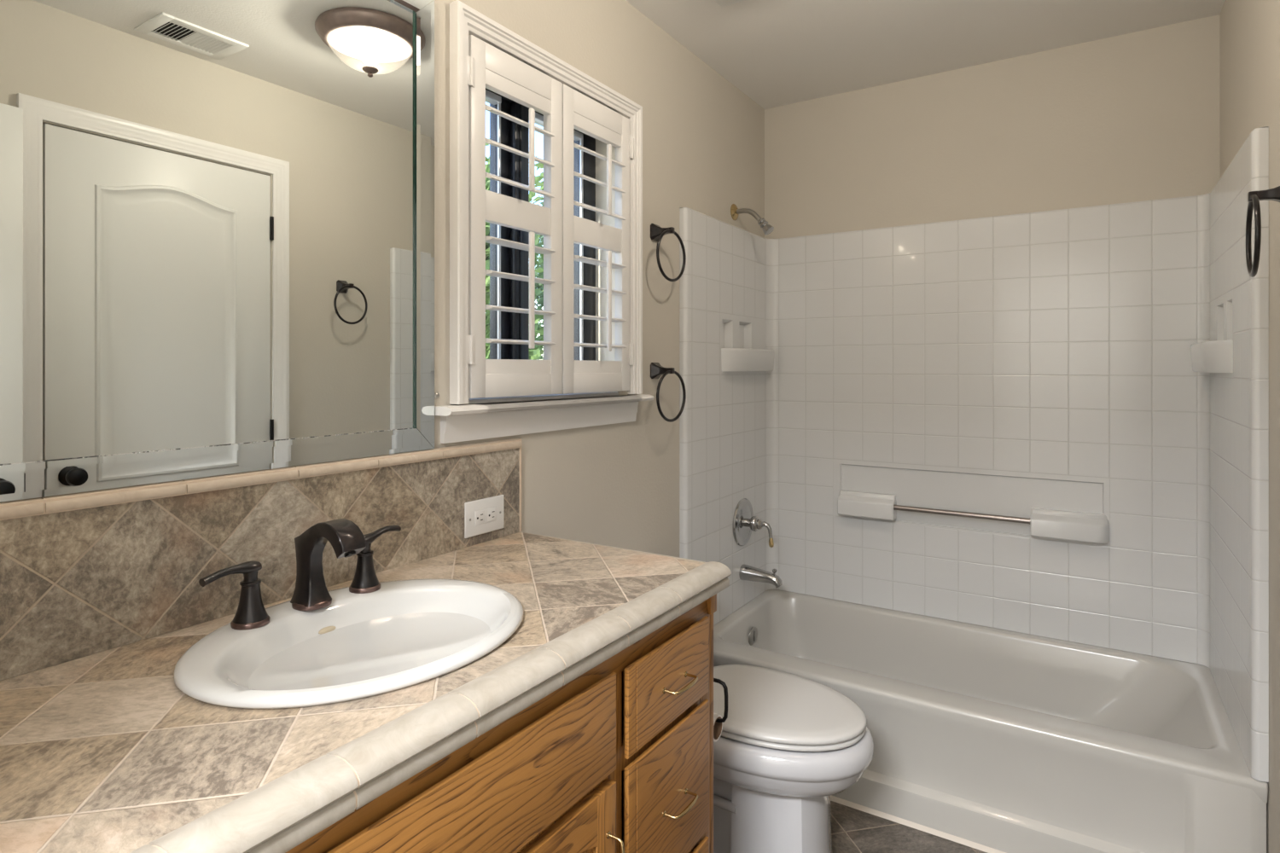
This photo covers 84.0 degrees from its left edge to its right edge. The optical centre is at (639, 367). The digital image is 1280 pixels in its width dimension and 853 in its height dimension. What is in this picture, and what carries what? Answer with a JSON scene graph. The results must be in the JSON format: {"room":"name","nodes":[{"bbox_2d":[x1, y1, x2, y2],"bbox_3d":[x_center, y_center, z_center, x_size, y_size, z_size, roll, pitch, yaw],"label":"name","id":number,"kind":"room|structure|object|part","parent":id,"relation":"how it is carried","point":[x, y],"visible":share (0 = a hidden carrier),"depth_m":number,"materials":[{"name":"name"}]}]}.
{"room":"bathroom","nodes":[
{"label":"bathroom","id":0,"kind":"room"},
{"bbox_2d":[434,0,764,558],"bbox_3d":[-0.327,0.090,1.839,0.140,2.405,2.989,0,0,33],"label":"wall","id":1,"kind":"structure","parent":0,"point":[617,485],"depth_m":2.24,"materials":[{"name":"paint"}]},
{"bbox_2d":[0,0,434,502],"bbox_3d":[-0.753,-0.305,1.028,0.013,0.956,1.154,0,0,33],"label":"wall mirror","id":2,"kind":"object","parent":1,"relation":"attached to","point":[217,217],"visible":1,"depth_m":1.13,"materials":[{"name":"mirror"}]},
{"bbox_2d":[0,438,522,680],"bbox_3d":[-0.676,0.288,1.140,0.022,0.228,1.430,0,0,33],"label":"backsplash","id":3,"kind":"structure","parent":1,"relation":"attached to","point":[83,574],"depth_m":1.11,"materials":[{"name":"stone"}]},
{"bbox_2d":[464,494,503,538],"bbox_3d":[-0.356,0.341,1.632,0.007,0.080,0.124,0,0,33],"label":"power outlet","id":4,"kind":"object","parent":3,"relation":"attached to","point":[481,516],"visible":1,"depth_m":1.62,"materials":[{"name":"white plastic"}]},
{"bbox_2d":[475,511,484,524],"bbox_3d":[-0.364,0.341,1.615,0.002,0.027,0.029,0,0,33],"label":"socket","id":5,"kind":"object","parent":4,"relation":"attached to","point":[480,515],"depth_m":1.61,"materials":[{"name":"white plastic"}]},
{"bbox_2d":[474,506,495,525],"bbox_3d":[-0.355,0.341,1.631,0.004,0.033,0.068,0,0,33],"label":"receptacle","id":6,"kind":"object","parent":4,"relation":"attached to","point":[483,515],"depth_m":1.63,"materials":[{"name":"white plastic"}]},
{"bbox_2d":[487,508,495,521],"bbox_3d":[-0.344,0.341,1.646,0.002,0.027,0.029,0,0,33],"label":"socket","id":7,"kind":"object","parent":4,"relation":"attached to","point":[491,512],"depth_m":1.64,"materials":[{"name":"white plastic"}]},
{"bbox_3d":[-0.297,0.288,1.741,0.013,0.228,0.008,0,0,33],"label":"trim","id":8,"kind":"part","parent":3,"relation":"part of","materials":[{"name":"beige tile"}]},
{"bbox_2d":[434,392,439,398],"bbox_3d":[-0.437,0.060,1.530,0.006,0.014,0.014,0,0,33],"label":"screw","id":9,"kind":"object","parent":1,"relation":"attached to","point":[436,394],"visible":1,"depth_m":1.53,"materials":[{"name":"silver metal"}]},
{"bbox_2d":[440,401,638,443],"bbox_3d":[-0.219,0.133,1.857,0.022,0.062,0.764,0,0,33],"label":"trim","id":10,"kind":"structure","parent":1,"relation":"attached to","point":[474,427],"depth_m":1.76,"materials":[{"name":"white paint"}]},
{"bbox_2d":[434,394,654,416],"bbox_3d":[-0.256,0.093,1.885,0.190,0.019,0.817,0,0,33],"label":"trim","id":11,"kind":"structure","parent":1,"relation":"attached to","point":[446,410],"depth_m":1.72,"materials":[{"name":"white paint"}]},
{"bbox_2d":[449,0,642,404],"bbox_3d":[-0.205,-0.361,1.873,0.028,0.883,0.752,0,0,33],"label":"trim","id":12,"kind":"structure","parent":1,"relation":"attached to","point":[464,20],"depth_m":1.59,"materials":[{"name":"white paint"}]},
{"bbox_2d":[466,87,627,404],"bbox_3d":[-0.269,-0.335,1.918,0.128,0.836,0.655,0,0,33],"label":"window","id":13,"kind":"structure","parent":1,"relation":"in","point":[503,292],"depth_m":1.88,"materials":[{"name":"black"}]},
{"bbox_2d":[467,34,562,398],"bbox_3d":[-0.304,-0.340,1.735,0.087,0.821,0.340,0,0,36],"label":"window shutter","id":14,"kind":"object","parent":13,"relation":"attached to","point":[490,67],"visible":0.98,"depth_m":1.72,"materials":[{"name":"white paint"}]},
{"bbox_3d":[-0.302,0.025,1.742,0.023,0.090,0.238,0,0,33],"label":"rail","id":15,"kind":"part","parent":14,"relation":"part of","materials":[{"name":"white paint"}]},
{"bbox_3d":[-0.303,-0.377,1.743,0.021,0.070,0.238,0,0,33],"label":"rail","id":16,"kind":"part","parent":14,"relation":"part of","materials":[{"name":"white paint"}]},
{"bbox_3d":[-0.302,-0.703,1.742,0.023,0.095,0.238,0,0,33],"label":"rail","id":17,"kind":"part","parent":14,"relation":"part of","materials":[{"name":"white paint"}]},
{"bbox_3d":[-0.263,-0.188,1.727,0.010,0.284,0.014,0,0,33],"label":"tilt rod","id":18,"kind":"part","parent":14,"relation":"part of","materials":[{"name":"white paint"}]},
{"bbox_3d":[-0.263,-0.530,1.727,0.010,0.200,0.014,0,0,33],"label":"tilt rod","id":19,"kind":"part","parent":14,"relation":"part of","materials":[{"name":"white paint"}]},
{"bbox_3d":[-0.314,-0.327,1.910,0.028,0.742,0.506,0,0,33],"label":"sash trim","id":20,"kind":"part","parent":13,"relation":"part of","materials":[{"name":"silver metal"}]},
{"bbox_3d":[-0.250,0.078,1.907,0.082,0.010,0.653,0,0,33],"label":"sill","id":21,"kind":"part","parent":13,"relation":"part of","materials":[{"name":"white paint"}]},
{"bbox_2d":[561,84,634,394],"bbox_3d":[-0.119,-0.340,2.024,0.087,0.821,0.339,0,0,36],"label":"window shutter","id":22,"kind":"object","parent":13,"relation":"attached to","point":[580,113],"visible":0.98,"depth_m":2.00,"materials":[{"name":"white paint"}]},
{"bbox_3d":[-0.126,-0.377,2.020,0.021,0.070,0.235,0,0,33],"label":"rail","id":23,"kind":"part","parent":22,"relation":"part of","materials":[{"name":"white paint"}]},
{"bbox_3d":[-0.126,0.025,2.019,0.023,0.090,0.235,0,0,33],"label":"rail","id":24,"kind":"part","parent":22,"relation":"part of","materials":[{"name":"white paint"}]},
{"bbox_3d":[-0.126,-0.703,2.019,0.023,0.095,0.235,0,0,33],"label":"rail","id":25,"kind":"part","parent":22,"relation":"part of","materials":[{"name":"white paint"}]},
{"bbox_3d":[-0.086,-0.188,2.004,0.010,0.284,0.014,0,0,33],"label":"tilt rod","id":26,"kind":"part","parent":22,"relation":"part of","materials":[{"name":"white paint"}]},
{"bbox_3d":[-0.086,-0.530,2.004,0.010,0.200,0.014,0,0,33],"label":"tilt rod","id":27,"kind":"part","parent":22,"relation":"part of","materials":[{"name":"white paint"}]},
{"bbox_2d":[650,362,686,422],"bbox_3d":[0.076,0.078,2.273,0.073,0.189,0.165,0,0,33],"label":"towel ring","id":28,"kind":"object","parent":1,"relation":"attached to","point":[657,370],"visible":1,"depth_m":2.27,"materials":[{"name":"black metal"}]},
{"bbox_2d":[650,223,686,281],"bbox_3d":[0.076,-0.368,2.273,0.073,0.189,0.165,0,0,33],"label":"towel ring","id":29,"kind":"object","parent":1,"relation":"attached to","point":[657,232],"visible":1,"depth_m":2.27,"materials":[{"name":"black metal"}]},
{"bbox_2d":[730,203,773,234],"bbox_3d":[0.440,-0.577,2.756,0.165,0.135,0.064,0,0,33],"label":"shower fixture","id":30,"kind":"object","parent":1,"relation":"attached to","point":[768,229],"visible":1,"depth_m":2.75,"materials":[{"name":"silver metal"}]},
{"bbox_2d":[830,801,987,852],"bbox_3d":[0.362,1.342,1.459,1.830,0.100,3.089,0,0,33],"label":"floor","id":31,"kind":"structure","parent":0,"point":[852,830],"depth_m":1.95,"materials":[{"name":"tile"}]},
{"bbox_2d":[285,593,716,852],"bbox_3d":[-0.437,0.866,0.979,0.592,0.853,1.412,0,0,33],"label":"vanity cabinet","id":32,"kind":"object","parent":31,"relation":"on","point":[619,758],"visible":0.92,"depth_m":1.06,"materials":[{"name":"brown wood"}]},
{"bbox_2d":[0,531,731,852],"bbox_3d":[-0.440,0.420,0.992,0.578,0.046,1.437,0,0,33],"label":"countertop","id":33,"kind":"structure","parent":32,"relation":"on","point":[103,752],"depth_m":0.81,"materials":[{"name":"stone"}]},
{"bbox_2d":[198,518,401,630],"bbox_3d":[-0.499,0.315,1.135,0.140,0.146,0.338,0,0,33],"label":"faucet","id":34,"kind":"object","parent":33,"relation":"on","point":[311,593],"visible":1,"depth_m":1.13,"materials":[{"name":"black metal"}]},
{"bbox_3d":[-0.603,0.305,1.048,0.025,0.026,0.080,0,0,33],"label":"lever","id":35,"kind":"part","parent":34,"relation":"part of","materials":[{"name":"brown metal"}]},
{"bbox_3d":[-0.588,0.344,1.073,0.048,0.070,0.048,0,0,33],"label":"handle","id":36,"kind":"part","parent":34,"relation":"part of","materials":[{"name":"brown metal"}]},
{"bbox_3d":[-0.534,0.383,1.157,0.056,0.010,0.056,0,0,33],"label":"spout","id":37,"kind":"part","parent":34,"relation":"part of","materials":[{"name":"orange metal"}]},
{"bbox_3d":[-0.499,0.311,1.135,0.140,0.138,0.050,0,0,33],"label":"spout","id":38,"kind":"part","parent":34,"relation":"part of","materials":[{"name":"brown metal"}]},
{"bbox_3d":[-0.480,0.344,1.241,0.048,0.070,0.048,0,0,33],"label":"handle","id":39,"kind":"part","parent":34,"relation":"part of","materials":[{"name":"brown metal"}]},
{"bbox_3d":[-0.465,0.302,1.266,0.025,0.032,0.080,0,0,33],"label":"lever","id":40,"kind":"part","parent":34,"relation":"part of","materials":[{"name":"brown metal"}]},
{"bbox_2d":[173,578,523,709],"bbox_3d":[-0.410,0.444,1.072,0.428,0.115,0.504,0,0,33],"label":"sink","id":41,"kind":"object","parent":33,"relation":"in","point":[402,634],"visible":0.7,"depth_m":1.05,"materials":[{"name":"white ceramic"}]},
{"bbox_3d":[-0.209,0.556,0.862,0.018,0.152,0.616,0,0,33],"label":"false drawer","id":42,"kind":"part","parent":32,"relation":"part of","materials":[{"name":"brown wood"}]},
{"bbox_3d":[-0.124,0.687,0.995,0.017,0.074,0.202,0,0,33],"label":"rail","id":43,"kind":"part","parent":32,"relation":"part of","materials":[{"name":"brown wood"}]},
{"bbox_3d":[-0.126,0.906,0.996,0.011,0.452,0.204,0,0,33],"label":"door panel","id":44,"kind":"part","parent":32,"relation":"part of","materials":[{"name":"brown wood"}]},
{"bbox_3d":[-0.124,0.915,0.995,0.018,0.530,0.300,0,0,33],"label":"door","id":45,"kind":"part","parent":32,"relation":"part of","materials":[{"name":"brown wood"}]},
{"bbox_3d":[-0.244,0.849,0.845,0.021,0.706,1.394,0,0,33],"label":"frame","id":46,"kind":"part","parent":32,"relation":"part of","materials":[{"name":"brown wood"}]},
{"bbox_3d":[-0.035,0.760,1.088,0.033,0.088,0.010,0,0,33],"label":"handle","id":47,"kind":"part","parent":32,"relation":"part of","materials":[{"name":"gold metal"}]},
{"bbox_3d":[0.051,0.774,1.270,0.018,0.252,0.284,0,0,33],"label":"drawer","id":48,"kind":"part","parent":32,"relation":"part of","materials":[{"name":"brown wood"}]},
{"bbox_3d":[0.051,0.559,1.270,0.018,0.146,0.284,0,0,33],"label":"drawer","id":49,"kind":"part","parent":32,"relation":"part of","materials":[{"name":"brown wood"}]},
{"bbox_3d":[-0.083,0.866,1.580,0.541,0.853,0.018,0,0,33],"label":"panel","id":50,"kind":"part","parent":32,"relation":"part of","materials":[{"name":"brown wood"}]},
{"bbox_3d":[0.076,0.778,1.263,0.033,0.010,0.088,0,0,33],"label":"handle","id":51,"kind":"part","parent":32,"relation":"part of","materials":[{"name":"gold metal"}]},
{"bbox_3d":[0.076,0.563,1.263,0.033,0.010,0.088,0,0,33],"label":"handle","id":52,"kind":"part","parent":32,"relation":"part of","materials":[{"name":"gold metal"}]},
{"bbox_3d":[0.051,1.049,1.270,0.018,0.266,0.284,0,0,33],"label":"drawer","id":53,"kind":"part","parent":32,"relation":"part of","materials":[{"name":"brown wood"}]},
{"bbox_2d":[713,677,728,722],"bbox_3d":[0.110,0.698,1.508,0.142,0.111,0.068,0,0,33],"label":"paper holder","id":54,"kind":"object","parent":32,"relation":"attached to","point":[715,680],"visible":0.38,"depth_m":1.50,"materials":[{"name":"black metal"}]},
{"bbox_2d":[713,713,722,741],"bbox_3d":[0.122,0.765,1.536,0.103,0.053,0.053,0,0,33],"label":"toilet paper roll","id":55,"kind":"object","parent":54,"relation":"hanging from","point":[718,727],"visible":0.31,"depth_m":1.52,"materials":[{"name":"white paper"}]},
{"bbox_2d":[713,664,873,852],"bbox_3d":[0.243,0.950,1.900,0.739,0.684,0.414,0,0,33],"label":"toilet","id":56,"kind":"object","parent":31,"relation":"on","point":[788,743],"visible":0.53,"depth_m":1.72,"materials":[{"name":"white ceramic"}]},
{"bbox_3d":[0.340,0.866,1.837,0.476,0.022,0.370,0,0,33],"label":"lid","id":57,"kind":"part","parent":56,"relation":"part of","materials":[{"name":"grey plastic"}]},
{"bbox_3d":[0.340,0.886,1.838,0.471,0.013,0.364,0,0,33],"label":"seat","id":58,"kind":"part","parent":56,"relation":"part of","materials":[{"name":"grey plastic"}]},
{"bbox_3d":[0.336,0.968,1.840,0.519,0.145,0.400,0,0,33],"label":"bowl","id":59,"kind":"part","parent":56,"relation":"part of","materials":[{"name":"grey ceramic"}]},
{"bbox_2d":[713,589,1268,852],"bbox_3d":[0.972,1.116,2.321,1.526,0.352,0.776,0,0,33],"label":"bathtub","id":60,"kind":"object","parent":31,"relation":"on","point":[989,740],"visible":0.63,"depth_m":2.01,"materials":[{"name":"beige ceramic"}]},
{"bbox_3d":[0.433,1.030,2.725,0.013,0.072,0.072,0,0,33],"label":"overflow plate","id":61,"kind":"part","parent":60,"relation":"part of","materials":[{"name":"silver metal"}]},
{"bbox_2d":[625,0,1224,109],"bbox_3d":[0.335,-1.163,1.417,1.830,0.100,3.189,0,0,33],"label":"ceiling","id":62,"kind":"structure","parent":0,"point":[777,53],"depth_m":2.35,"materials":[{"name":"white paint"}]},
{"bbox_2d":[715,0,745,6],"bbox_3d":[0.289,-1.103,1.988,0.262,0.018,0.263,0,0,33],"label":"air vent","id":63,"kind":"object","parent":62,"relation":"attached to","point":[722,2],"visible":1,"depth_m":2.13,"materials":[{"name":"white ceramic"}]},
{"bbox_2d":[764,14,1219,238],"bbox_3d":[1.191,0.090,2.703,1.770,2.405,0.100,0,0,33],"label":"wall","id":64,"kind":"structure","parent":0,"point":[1133,117],"depth_m":2.56,"materials":[{"name":"paint"}]},
{"bbox_2d":[679,126,1268,782],"bbox_3d":[0.979,0.196,2.333,1.528,1.486,0.750,0,0,33],"label":"tub surround","id":65,"kind":"object","parent":64,"relation":"attached to","point":[1051,424],"visible":0.95,"depth_m":2.50,"materials":[{"name":"tile"}]},
{"bbox_2d":[721,348,774,371],"bbox_3d":[0.435,-0.029,2.798,0.054,0.086,0.415,0,0,33],"label":"soap shelf","id":66,"kind":"object","parent":65,"relation":"attached to","point":[732,359],"depth_m":2.72,"materials":[{"name":"white ceramic"}]},
{"bbox_2d":[732,498,773,547],"bbox_3d":[0.457,0.608,2.763,0.128,0.186,0.186,0,0,33],"label":"shower valve","id":67,"kind":"object","parent":65,"relation":"attached to","point":[744,521],"visible":1,"depth_m":2.75,"materials":[{"name":"silver metal"}]},
{"bbox_3d":[0.488,0.628,2.748,0.050,0.066,0.020,0,0,21],"label":"lever","id":68,"kind":"part","parent":67,"relation":"part of","materials":[{"name":"silver metal"}]},
{"bbox_2d":[738,564,782,588],"bbox_3d":[0.472,0.808,2.753,0.163,0.074,0.062,0,0,33],"label":"tub spout","id":69,"kind":"object","parent":65,"relation":"attached to","point":[747,573],"visible":1,"depth_m":2.74,"materials":[{"name":"silver metal"}]},
{"bbox_3d":[0.516,0.784,2.725,0.019,0.026,0.019,0,0,33],"label":"diverter knob","id":70,"kind":"part","parent":69,"relation":"part of","materials":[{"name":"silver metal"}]},
{"bbox_2d":[1189,340,1233,372],"bbox_3d":[1.630,-0.029,2.035,0.054,0.086,0.415,0,0,33],"label":"soap shelf","id":71,"kind":"object","parent":65,"relation":"attached to","point":[1212,356],"depth_m":1.90,"materials":[{"name":"white ceramic"}]},
{"bbox_2d":[1219,0,1279,852],"bbox_3d":[1.064,0.090,0.951,0.100,2.405,2.989,0,0,33],"label":"wall","id":72,"kind":"structure","parent":0,"point":[1249,30],"depth_m":1.59,"materials":[{"name":"paint"}]},
{"bbox_2d":[1245,186,1279,277],"bbox_3d":[1.261,-0.278,1.420,0.073,0.189,0.165,0,0,33],"label":"towel ring","id":73,"kind":"object","parent":72,"relation":"attached to","point":[1253,197],"visible":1,"depth_m":1.41,"materials":[{"name":"black metal"}]},
{"label":"outside","id":74,"kind":"structure","parent":0,"visible":0},
{"bbox_3d":[-8.398,2.542,17.223,29.700,0.100,60.000,0,0,33],"label":"ground","id":75,"kind":"structure","parent":74,"visible":0},
{"bbox_2d":[485,138,543,360],"bbox_3d":[-2.041,0.135,7.348,3.516,5.653,3.626,0,0,-44],"label":"tree","id":76,"kind":"object","parent":75,"relation":"on","point":[533,354],"visible":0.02,"depth_m":7.22,"materials":[{"name":"green plant"}]},
{"bbox_2d":[488,196,543,360],"bbox_3d":[-1.831,-0.848,16.808,5.054,7.333,5.160,0,0,-27],"label":"tree","id":77,"kind":"object","parent":75,"relation":"on","point":[538,298],"visible":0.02,"depth_m":15.67,"materials":[{"name":"green plant"}]},
{"bbox_2d":[535,172,543,349],"bbox_3d":[-0.058,-0.035,10.235,3.795,5.948,4.114,0,0,37],"label":"tree","id":78,"kind":"object","parent":75,"relation":"on","point":[541,300],"visible":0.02,"depth_m":9.87,"materials":[{"name":"green plant"}]}
]}

